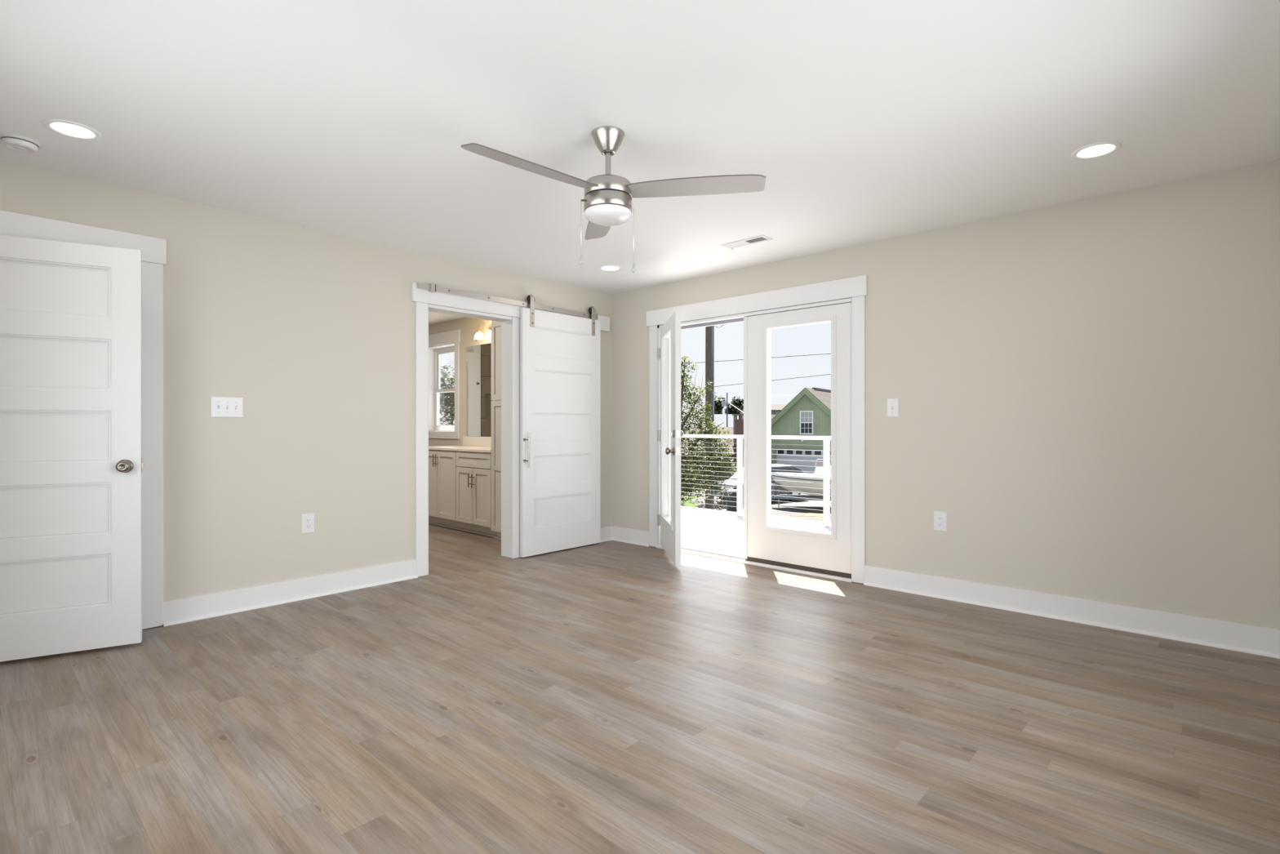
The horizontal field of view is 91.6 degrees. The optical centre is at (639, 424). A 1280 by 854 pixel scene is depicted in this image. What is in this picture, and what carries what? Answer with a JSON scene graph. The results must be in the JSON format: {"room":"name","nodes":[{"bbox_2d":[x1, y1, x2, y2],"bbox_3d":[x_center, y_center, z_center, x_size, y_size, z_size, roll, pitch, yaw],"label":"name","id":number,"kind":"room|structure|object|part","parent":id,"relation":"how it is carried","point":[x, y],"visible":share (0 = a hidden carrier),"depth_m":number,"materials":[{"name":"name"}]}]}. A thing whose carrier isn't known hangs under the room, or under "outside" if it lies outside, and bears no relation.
{"room":"empty bedroom","nodes":[
{"label":"empty bedroom","id":0,"kind":"room"},
{"bbox_2d":[0,160,612,601],"bbox_3d":[-1.952,-0.080,4.472,0.140,2.440,4.800,0,0,43],"label":"wall","id":1,"kind":"structure","parent":0,"point":[314,330],"depth_m":3.98,"materials":[{"name":"beige paint"}]},
{"bbox_2d":[0,235,143,661],"bbox_3d":[-2.914,0.111,2.995,0.818,2.022,0.103,0,0,-29],"label":"door","id":2,"kind":"structure","parent":1,"relation":"in","point":[71,464],"depth_m":3.07,"materials":[{"name":"white paint"}]},
{"bbox_3d":[-2.611,0.210,3.146,0.068,0.068,0.068,0,0,-29],"label":"knob","id":3,"kind":"part","parent":2,"relation":"part of","materials":[{"name":"silver metal"}]},
{"bbox_3d":[-2.579,0.209,3.224,0.009,0.083,0.019,0,0,-29],"label":"latch plate","id":4,"kind":"part","parent":2,"relation":"part of","materials":[{"name":"silver metal"}]},
{"bbox_2d":[0,209,166,629],"bbox_3d":[-3.107,0.044,3.207,0.184,2.192,1.043,0,0,43],"label":"trim","id":5,"kind":"structure","parent":1,"relation":"attached to","point":[153,250],"depth_m":3.47,"materials":[{"name":"white paint"}]},
{"bbox_2d":[210,396,243,417],"bbox_3d":[-2.495,-0.107,3.762,0.019,0.122,0.168,0,0,43],"label":"light switch","id":6,"kind":"object","parent":1,"relation":"attached to","point":[220,406],"visible":1,"depth_m":3.76,"materials":[{"name":"white plastic"}]},
{"bbox_2d":[301,512,314,533],"bbox_3d":[-2.189,0.650,4.103,0.009,0.128,0.082,0,0,43],"label":"wall outlet","id":7,"kind":"object","parent":1,"relation":"attached to","point":[307,519],"visible":1,"depth_m":4.10,"materials":[{"name":"white plastic"}]},
{"bbox_2d":[163,525,612,626],"bbox_3d":[-1.485,1.073,4.854,0.032,0.135,3.605,0,0,43],"label":"baseboard","id":8,"kind":"structure","parent":1,"relation":"attached to","point":[188,609],"depth_m":3.99,"materials":[{"name":"white paint"}]},
{"bbox_2d":[417,282,597,319],"bbox_3d":[-1.037,-1.035,5.291,0.044,0.059,1.814,0,0,43],"label":"door track","id":9,"kind":"object","parent":1,"relation":"attached to","point":[432,287],"visible":0.98,"depth_m":5.13,"materials":[{"name":"silver metal"}]},
{"bbox_2d":[520,294,600,557],"bbox_3d":[-0.676,0.002,5.622,0.105,2.252,0.916,0,0,43],"label":"door","id":10,"kind":"structure","parent":9,"relation":"hanging from","point":[560,354],"depth_m":5.59,"materials":[{"name":"white paint"}]},
{"bbox_3d":[-0.941,0.216,5.268,0.017,0.294,0.017,0,0,43],"label":"pull handle","id":11,"kind":"part","parent":10,"relation":"part of","materials":[{"name":"silver metal"}]},
{"bbox_2d":[410,282,609,576],"bbox_3d":[-1.060,0.040,5.435,0.188,2.200,2.055,0,0,43],"label":"trim","id":12,"kind":"structure","parent":1,"relation":"attached to","point":[508,314],"depth_m":5.12,"materials":[{"name":"white paint"}]},
{"bbox_2d":[428,316,495,446],"bbox_3d":[-1.832,-0.080,7.375,3.610,2.440,0.180,0,0,43],"label":"wall","id":13,"kind":"structure","parent":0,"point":[468,326],"depth_m":7.55,"materials":[{"name":"beige paint"}]},
{"bbox_2d":[428,329,460,439],"bbox_3d":[-2.489,-0.494,7.962,0.959,1.332,0.204,0,0,43],"label":"window","id":14,"kind":"structure","parent":13,"relation":"attached to","point":[448,342],"depth_m":8.00,"materials":[{"name":"white paint"}]},
{"bbox_3d":[-2.441,-0.462,8.015,0.723,1.081,0.060,0,0,43],"label":"frame","id":15,"kind":"part","parent":14,"relation":"part of","materials":[{"name":"white plastic"}]},
{"bbox_3d":[-2.457,-0.211,7.999,0.657,0.512,0.025,0,0,43],"label":"sash","id":16,"kind":"part","parent":14,"relation":"part of","materials":[{"name":"white plastic"}]},
{"bbox_3d":[-2.436,-0.696,8.021,0.657,0.547,0.025,0,0,43],"label":"sash","id":17,"kind":"part","parent":14,"relation":"part of","materials":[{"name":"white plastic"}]},
{"bbox_2d":[466,342,491,436],"bbox_3d":[-1.692,-0.402,7.118,1.075,1.072,0.008,0,0,43],"label":"wall mirror","id":18,"kind":"object","parent":13,"relation":"attached to","point":[478,400],"visible":0.36,"depth_m":7.30,"materials":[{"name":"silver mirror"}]},
{"bbox_2d":[473,320,493,341],"bbox_3d":[-1.631,-1.067,6.937,0.596,0.216,0.192,0,0,43],"label":"vanity light","id":19,"kind":"object","parent":13,"relation":"attached to","point":[479,330],"visible":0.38,"depth_m":7.06,"materials":[{"name":"white glass"}]},
{"bbox_2d":[476,327,481,340],"bbox_3d":[-1.826,-1.035,7.071,0.051,0.144,0.051,0,0,43],"label":"bulb","id":20,"kind":"object","parent":19,"relation":"attached to","point":[479,337],"depth_m":7.05,"materials":[{"name":"beige glass"}]},
{"bbox_2d":[0,515,1279,853],"bbox_3d":[-1.491,1.265,4.049,8.610,0.250,5.080,0,0,43],"label":"floor","id":21,"kind":"structure","parent":0,"point":[611,696],"depth_m":2.39,"materials":[{"name":"plastic"}]},
{"bbox_2d":[428,449,457,520],"bbox_3d":[-2.075,0.652,7.074,0.759,0.747,0.579,0,0,43],"label":"vanity cabinet","id":22,"kind":"object","parent":21,"relation":"on","point":[442,464],"visible":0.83,"depth_m":6.83,"materials":[{"name":"beige wood"}]},
{"bbox_3d":[-2.382,0.659,7.026,0.368,0.727,0.019,0,0,43],"label":"cabinet door","id":23,"kind":"part","parent":22,"relation":"part of","materials":[{"name":"beige wood"}]},
{"bbox_3d":[-2.102,0.659,6.768,0.381,0.727,0.019,0,0,43],"label":"cabinet door","id":24,"kind":"part","parent":22,"relation":"part of","materials":[{"name":"beige wood"}]},
{"bbox_2d":[428,435,490,453],"bbox_3d":[-1.830,0.208,6.874,1.432,0.140,0.555,0,0,43],"label":"countertop","id":25,"kind":"structure","parent":22,"relation":"on","point":[475,444],"depth_m":7.12,"materials":[{"name":"beige stone"}]},
{"bbox_2d":[462,435,490,446],"bbox_3d":[-1.626,0.195,7.049,1.369,0.112,0.019,0,0,43],"label":"backsplash","id":26,"kind":"structure","parent":25,"relation":"on","point":[467,441],"depth_m":7.30,"materials":[{"name":"beige stone"}]},
{"bbox_2d":[428,515,501,539],"bbox_3d":[-1.699,1.083,6.774,1.680,0.114,0.465,0,0,43],"label":"toe kick","id":27,"kind":"object","parent":21,"relation":"on","point":[453,523],"visible":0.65,"depth_m":6.69,"materials":[{"name":"beige wood"}]},
{"bbox_3d":[-1.939,1.131,6.734,1.380,0.018,0.018,0,0,43],"label":"shoe moulding","id":28,"kind":"part","parent":27,"relation":"part of","materials":[{"name":"beige wood"}]},
{"bbox_2d":[455,450,490,527],"bbox_3d":[-1.555,0.652,6.597,0.649,0.747,0.579,0,0,43],"label":"vanity cabinet","id":29,"kind":"object","parent":21,"relation":"on","point":[473,470],"visible":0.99,"depth_m":6.39,"materials":[{"name":"beige wood"}]},
{"bbox_3d":[-1.838,0.735,6.526,0.319,0.574,0.019,0,0,43],"label":"cabinet door","id":30,"kind":"part","parent":29,"relation":"part of","materials":[{"name":"beige wood"}]},
{"bbox_3d":[-1.713,0.575,6.374,0.011,0.135,0.036,0,0,43],"label":"handle","id":31,"kind":"part","parent":29,"relation":"part of","materials":[{"name":"brown metal"}]},
{"bbox_3d":[-1.719,0.368,6.417,0.643,0.145,0.019,0,0,43],"label":"drawer","id":32,"kind":"part","parent":29,"relation":"part of","materials":[{"name":"beige wood"}]},
{"bbox_3d":[-1.599,0.735,6.307,0.318,0.574,0.019,0,0,43],"label":"cabinet door","id":33,"kind":"part","parent":29,"relation":"part of","materials":[{"name":"beige wood"}]},
{"bbox_2d":[490,320,501,532],"bbox_3d":[-1.048,0.015,6.157,0.686,2.080,0.543,0,0,43],"label":"tall cabinet","id":34,"kind":"object","parent":21,"relation":"on","point":[495,326],"visible":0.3,"depth_m":6.14,"materials":[{"name":"beige wood"}]},
{"bbox_3d":[-1.351,-0.632,6.079,0.339,0.779,0.019,0,0,43],"label":"cabinet door","id":35,"kind":"part","parent":34,"relation":"part of","materials":[{"name":"beige wood"}]},
{"bbox_3d":[-1.351,0.407,6.079,0.339,1.291,0.019,0,0,43],"label":"cabinet door","id":36,"kind":"part","parent":34,"relation":"part of","materials":[{"name":"beige wood"}]},
{"bbox_3d":[-1.355,0.428,6.075,0.239,0.045,0.008,0,0,43],"label":"rail","id":37,"kind":"part","parent":34,"relation":"part of","materials":[{"name":"beige wood"}]},
{"bbox_2d":[0,0,1279,324],"bbox_3d":[-1.491,-1.425,4.049,8.610,0.250,5.080,0,0,43],"label":"ceiling","id":38,"kind":"structure","parent":0,"point":[863,122],"depth_m":2.55,"materials":[{"name":"white paint"}]},
{"bbox_2d":[0,133,40,152],"bbox_3d":[-2.834,-1.280,2.842,0.136,0.039,0.136,0,0,43],"label":"smoke detector","id":39,"kind":"object","parent":38,"relation":"attached to","point":[15,142],"visible":1,"depth_m":2.81,"materials":[{"name":"white plastic"}]},
{"bbox_2d":[43,119,102,140],"bbox_3d":[-2.497,-1.297,2.739,0.192,0.006,0.192,0,0,43],"label":"recessed light","id":40,"kind":"object","parent":38,"relation":"in","point":[67,128],"visible":1,"depth_m":2.73,"materials":[{"name":"white paint"}]},
{"bbox_2d":[598,265,622,271],"bbox_3d":[-0.247,-1.297,5.154,0.192,0.006,0.192,0,0,43],"label":"recessed light","id":41,"kind":"object","parent":38,"relation":"in","point":[605,268],"visible":1,"depth_m":5.15,"materials":[{"name":"white paint"}]},
{"bbox_2d":[460,125,765,272],"bbox_3d":[-0.208,-0.985,2.685,1.164,0.629,1.148,0,0,43],"label":"ceiling fan","id":42,"kind":"object","parent":38,"relation":"hanging from","point":[607,199],"visible":1,"depth_m":2.70,"materials":[{"name":"silver metal"}]},
{"bbox_3d":[-0.429,-1.040,2.519,0.604,0.033,0.129,0,0,-43],"label":"blade","id":43,"kind":"part","parent":42,"relation":"part of","materials":[{"name":"grey wood"}]},
{"bbox_3d":[-0.197,-1.040,3.162,0.129,0.033,0.604,0,0,-9],"label":"blade","id":44,"kind":"part","parent":42,"relation":"part of","materials":[{"name":"grey wood"}]},
{"bbox_3d":[-0.142,-0.927,2.779,0.209,0.046,0.209,0,0,43],"label":"lamp shade","id":45,"kind":"part","parent":42,"relation":"part of","materials":[{"name":"white glass"}]},
{"bbox_3d":[-0.028,-0.835,2.744,0.002,0.240,0.002,0,0,43],"label":"pull chain","id":46,"kind":"part","parent":42,"relation":"part of","materials":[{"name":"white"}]},
{"bbox_3d":[0.239,-1.040,2.712,0.604,0.033,0.129,0,0,9],"label":"blade","id":47,"kind":"part","parent":42,"relation":"part of","materials":[{"name":"grey wood"}]},
{"bbox_2d":[720,235,773,250],"bbox_3d":[0.755,-1.289,4.420,0.355,0.022,0.127,0,0,43],"label":"ceiling vent","id":48,"kind":"object","parent":38,"relation":"in","point":[761,238],"visible":1,"depth_m":4.41,"materials":[{"name":"white plastic"}]},
{"bbox_2d":[1071,141,1121,159],"bbox_3d":[2.158,-1.297,2.946,0.192,0.006,0.192,0,0,43],"label":"recessed light","id":49,"kind":"object","parent":38,"relation":"in","point":[1099,149],"visible":1,"depth_m":2.94,"materials":[{"name":"white paint"}]},
{"bbox_2d":[680,506,831,553],"bbox_3d":[1.647,1.270,6.442,15.500,0.140,2.690,0,0,43],"label":"deck","id":50,"kind":"object","parent":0,"point":[721,530],"depth_m":7.37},
{"bbox_2d":[680,434,831,526],"bbox_3d":[2.364,0.667,7.223,15.300,1.066,0.060,0,0,43],"label":"cable railing","id":51,"kind":"object","parent":50,"relation":"on","point":[826,439],"visible":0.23,"depth_m":7.79,"materials":[{"name":"grey metal"}]},
{"bbox_3d":[1.315,0.689,8.185,0.058,1.022,0.058,0,0,43],"label":"post","id":52,"kind":"part","parent":51,"relation":"part of","materials":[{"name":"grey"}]},
{"bbox_3d":[2.364,0.156,7.223,15.300,0.044,0.060,0,0,43],"label":"rail","id":53,"kind":"part","parent":51,"relation":"part of","materials":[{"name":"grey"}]},
{"bbox_3d":[2.210,0.689,7.364,0.058,1.022,0.058,0,0,43],"label":"post","id":54,"kind":"part","parent":51,"relation":"part of","materials":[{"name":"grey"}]},
{"bbox_2d":[612,160,1279,629],"bbox_3d":[1.457,-0.080,4.696,4.860,2.440,0.140,0,0,43],"label":"wall","id":55,"kind":"structure","parent":0,"point":[1087,391],"depth_m":3.64,"materials":[{"name":"beige paint"}]},
{"bbox_2d":[657,311,688,565],"bbox_3d":[0.272,0.106,5.323,0.181,1.996,0.911,0,0,-3],"label":"door","id":56,"kind":"structure","parent":55,"relation":"in","point":[670,526],"depth_m":4.99,"materials":[{"name":"white paint"}]},
{"bbox_3d":[0.256,0.019,5.302,0.072,1.659,0.618,0,0,-6],"label":"glazing frame","id":57,"kind":"part","parent":56,"relation":"part of","materials":[{"name":"white paint"}]},
{"bbox_3d":[0.237,0.208,4.932,0.068,0.068,0.068,0,0,-6],"label":"knob","id":58,"kind":"part","parent":56,"relation":"part of","materials":[{"name":"silver metal"}]},
{"bbox_3d":[0.349,0.208,4.944,0.068,0.068,0.068,0,0,-6],"label":"knob","id":59,"kind":"part","parent":56,"relation":"part of","materials":[{"name":"silver metal"}]},
{"bbox_2d":[680,317,743,329],"bbox_3d":[0.908,-0.881,5.166,1.805,0.026,0.010,0,0,43],"label":"trim","id":60,"kind":"structure","parent":55,"relation":"attached to","point":[731,321],"depth_m":5.41,"materials":[{"name":"grey"}]},
{"bbox_2d":[646,275,867,583],"bbox_3d":[0.889,0.037,5.199,2.107,2.207,0.166,0,0,43],"label":"trim","id":61,"kind":"structure","parent":55,"relation":"attached to","point":[855,288],"depth_m":4.71,"materials":[{"name":"white paint"}]},
{"bbox_2d":[680,543,851,578],"bbox_3d":[0.922,1.138,5.206,1.838,0.106,0.172,0,0,43],"label":"threshold","id":62,"kind":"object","parent":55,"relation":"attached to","point":[703,549],"depth_m":5.02,"materials":[{"name":"wood"}]},
{"bbox_2d":[743,302,851,573],"bbox_3d":[1.216,0.106,4.852,0.923,1.996,0.072,0,0,43],"label":"door","id":63,"kind":"structure","parent":55,"relation":"in","point":[832,551],"depth_m":4.90,"materials":[{"name":"white paint"}]},
{"bbox_3d":[1.240,0.019,4.830,0.618,1.659,0.072,0,0,43],"label":"glazing frame","id":64,"kind":"part","parent":63,"relation":"part of","materials":[{"name":"white paint"}]},
{"bbox_2d":[886,398,898,416],"bbox_3d":[1.752,-0.120,4.318,0.080,0.126,0.019,0,0,43],"label":"light switch","id":65,"kind":"object","parent":55,"relation":"attached to","point":[892,404],"visible":1,"depth_m":4.32,"materials":[{"name":"white plastic"}]},
{"bbox_2d":[933,511,946,531],"bbox_3d":[1.985,0.637,4.111,0.082,0.128,0.009,0,0,43],"label":"wall outlet","id":66,"kind":"object","parent":55,"relation":"attached to","point":[940,517],"visible":1,"depth_m":4.11,"materials":[{"name":"white plastic"}]},
{"bbox_2d":[612,525,1279,658],"bbox_3d":[1.450,1.073,4.585,4.720,0.135,0.032,0,0,43],"label":"baseboard","id":67,"kind":"structure","parent":55,"relation":"attached to","point":[1242,637],"depth_m":3.59,"materials":[{"name":"white paint"}]},
{"label":"outside","id":68,"kind":"structure","parent":0,"visible":0},
{"bbox_2d":[692,493,831,508],"bbox_3d":[14.008,3.895,33.853,20.352,0.050,13.393,0,0,23],"label":"driveway","id":69,"kind":"structure","parent":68,"point":[789,504],"depth_m":30.68,"materials":[{"name":"concrete"}]},
{"bbox_2d":[714,463,804,504],"bbox_3d":[6.042,2.980,31.427,4.950,1.818,1.904,0,0,-30],"label":"suv","id":70,"kind":"object","parent":69,"relation":"on","point":[782,468],"visible":0.25,"depth_m":31.00,"materials":[{"name":"white paint"}]},
{"bbox_3d":[6.624,2.085,31.769,2.200,0.030,1.480,0,0,-30],"label":"roof panel","id":71,"kind":"part","parent":70,"relation":"part of","materials":[{"name":"grey metal"}]},
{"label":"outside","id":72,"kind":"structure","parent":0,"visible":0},
{"bbox_2d":[680,465,831,522],"bbox_3d":[15.000,3.915,102.500,286.570,0.050,285.660,0,0,43],"label":"ground","id":73,"kind":"structure","parent":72,"point":[784,509],"depth_m":27.93,"materials":[{"name":"concrete"}]},
{"bbox_2d":[439,361,454,425],"bbox_3d":[-5.163,1.090,16.984,1.302,5.600,1.321,0,0,-24],"label":"tree","id":74,"kind":"object","parent":73,"relation":"on","point":[446,402],"visible":0.39,"depth_m":16.79,"materials":[{"name":"green plant"}]},
{"bbox_2d":[680,494,703,507],"bbox_3d":[-5.300,3.905,30.500,17.400,0.050,19.000,0,0,0],"label":"lawn","id":75,"kind":"structure","parent":73,"relation":"on","point":[686,504],"depth_m":30.76,"materials":[{"name":"green plant"}]},
{"bbox_2d":[693,487,731,510],"bbox_3d":[2.934,3.008,25.283,1.650,1.165,1.025,0,0,43],"label":"shrub","id":76,"kind":"object","parent":75,"relation":"on","point":[699,504],"visible":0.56,"depth_m":24.96,"materials":[{"name":"green plant"}]},
{"bbox_2d":[705,324,723,509],"bbox_3d":[2.912,-2.110,24.051,0.819,12.000,0.306,0,0,-11],"label":"utility pole","id":77,"kind":"object","parent":75,"relation":"on","point":[709,331],"visible":0.28,"depth_m":23.89,"materials":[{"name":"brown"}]},
{"bbox_2d":[684,352,831,364],"bbox_3d":[4.460,-2.405,22.399,0.026,0.345,15.753,0,0,-44],"label":"power line","id":78,"kind":"object","parent":77,"relation":"attached to","point":[830,353],"visible":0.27,"depth_m":21.88,"materials":[{"name":"black rubber"}]},
{"bbox_2d":[689,373,831,389],"bbox_3d":[4.566,-1.580,22.400,0.023,0.562,15.320,0,0,-42],"label":"power line","id":79,"kind":"object","parent":77,"relation":"attached to","point":[825,374],"visible":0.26,"depth_m":21.80,"materials":[{"name":"black rubber"}]},
{"bbox_2d":[680,355,737,506],"bbox_3d":[1.097,1.042,16.687,3.176,5.696,1.940,0,0,24],"label":"leafy tree","id":80,"kind":"object","parent":73,"relation":"on","point":[683,388],"visible":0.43,"depth_m":16.02,"materials":[{"name":"green plant"}]},
{"bbox_2d":[680,413,738,426],"bbox_3d":[6.415,1.365,68.000,8.800,5.050,8.800,0,0,0],"label":"house","id":81,"kind":"structure","parent":73,"relation":"on","point":[722,418],"depth_m":66.65,"materials":[{"name":"grey"}]},
{"bbox_2d":[680,413,743,488],"bbox_3d":[2.121,1.605,41.001,9.038,4.570,6.800,0,0,-4],"label":"brick house","id":82,"kind":"structure","parent":73,"relation":"on","point":[737,428],"depth_m":38.70,"materials":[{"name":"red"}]},
{"bbox_2d":[714,395,726,413],"bbox_3d":[11.139,-0.268,89.907,2.770,8.316,2.615,0,0,43],"label":"tree","id":83,"kind":"object","parent":73,"relation":"on","point":[718,409],"visible":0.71,"depth_m":89.42,"materials":[{"name":"green plant"}]},
{"bbox_2d":[721,392,728,426],"bbox_3d":[7.871,0.446,57.996,0.515,6.890,0.497,0,0,43],"label":"pole","id":84,"kind":"object","parent":73,"relation":"on","point":[723,402],"visible":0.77,"depth_m":57.95,"materials":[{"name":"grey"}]},
{"bbox_2d":[724,488,737,511],"bbox_3d":[4.050,3.355,27.400,0.620,0.970,0.720,0,0,0],"label":"bin","id":85,"kind":"object","parent":73,"relation":"on","point":[729,500],"visible":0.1,"depth_m":27.11,"materials":[{"name":"grey plastic"}]},
{"bbox_3d":[4.050,2.905,27.400,0.620,0.070,0.720,0,0,0],"label":"lid","id":86,"kind":"part","parent":85,"relation":"part of","materials":[{"name":"grey plastic"}]},
{"bbox_2d":[723,395,743,413],"bbox_3d":[14.943,-0.304,96.057,4.328,8.390,4.155,0,0,-5],"label":"round tree","id":87,"kind":"object","parent":73,"relation":"on","point":[737,402],"visible":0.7,"depth_m":95.00,"materials":[{"name":"green plant"}]},
{"bbox_2d":[737,404,786,418],"bbox_3d":[16.616,0.665,78.000,7.600,6.450,8.800,0,0,0],"label":"house","id":88,"kind":"structure","parent":73,"relation":"on","point":[775,408],"depth_m":76.56,"materials":[{"name":"grey"}]},
{"bbox_2d":[771,387,831,473],"bbox_3d":[13.181,0.760,43.732,9.300,6.460,9.660,0,0,33],"label":"house","id":89,"kind":"structure","parent":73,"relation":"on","point":[809,413],"depth_m":40.18,"materials":[{"name":"green wood"}]},
{"bbox_3d":[11.059,2.720,39.788,5.100,2.540,0.080,0,0,33],"label":"door casing","id":90,"kind":"part","parent":89,"relation":"part of","materials":[{"name":"white"}]},
{"bbox_3d":[10.713,-0.510,39.990,0.740,0.660,0.012,0,0,33],"label":"pane","id":91,"kind":"part","parent":89,"relation":"part of","materials":[{"name":"grey glass"}]},
{"bbox_3d":[10.713,0.215,39.990,0.740,0.650,0.012,0,0,33],"label":"pane","id":92,"kind":"part","parent":89,"relation":"part of","materials":[{"name":"grey glass"}]},
{"bbox_2d":[812,387,831,391],"bbox_3d":[13.472,-2.400,44.174,0.200,0.140,7.200,0,0,33],"label":"vent","id":93,"kind":"object","parent":89,"relation":"attached to","point":[817,389],"depth_m":42.16,"materials":[{"name":"grey metal"}]},
{"bbox_2d":[771,484,831,507],"bbox_3d":[8.508,3.340,28.760,7.200,1.100,2.160,0,0,13],"label":"trailer","id":94,"kind":"object","parent":73,"relation":"on","point":[793,496],"visible":0.24,"depth_m":29.15,"materials":[{"name":"silver metal"}]},
{"bbox_2d":[771,458,831,496],"bbox_3d":[9.447,2.490,28.526,6.766,1.800,2.423,0,0,13],"label":"motorboat","id":95,"kind":"object","parent":94,"relation":"on","point":[777,476],"visible":0.34,"depth_m":28.43,"materials":[{"name":"grey plastic"}]},
{"bbox_3d":[8.910,2.450,27.692,6.317,0.202,0.776,0,0,23],"label":"rub rail","id":96,"kind":"part","parent":95,"relation":"part of","materials":[{"name":"grey plastic"}]},
{"bbox_3d":[8.503,3.405,28.736,7.200,0.130,1.450,0,0,13],"label":"frame","id":97,"kind":"part","parent":94,"relation":"part of","materials":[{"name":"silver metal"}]},
{"bbox_2d":[789,511,831,517],"bbox_3d":[13.579,3.903,25.100,14.260,0.050,3.434,0,0,25],"label":"dry grass","id":98,"kind":"structure","parent":73,"relation":"on","point":[815,513],"depth_m":26.83,"materials":[{"name":"beige plant"}]}
]}

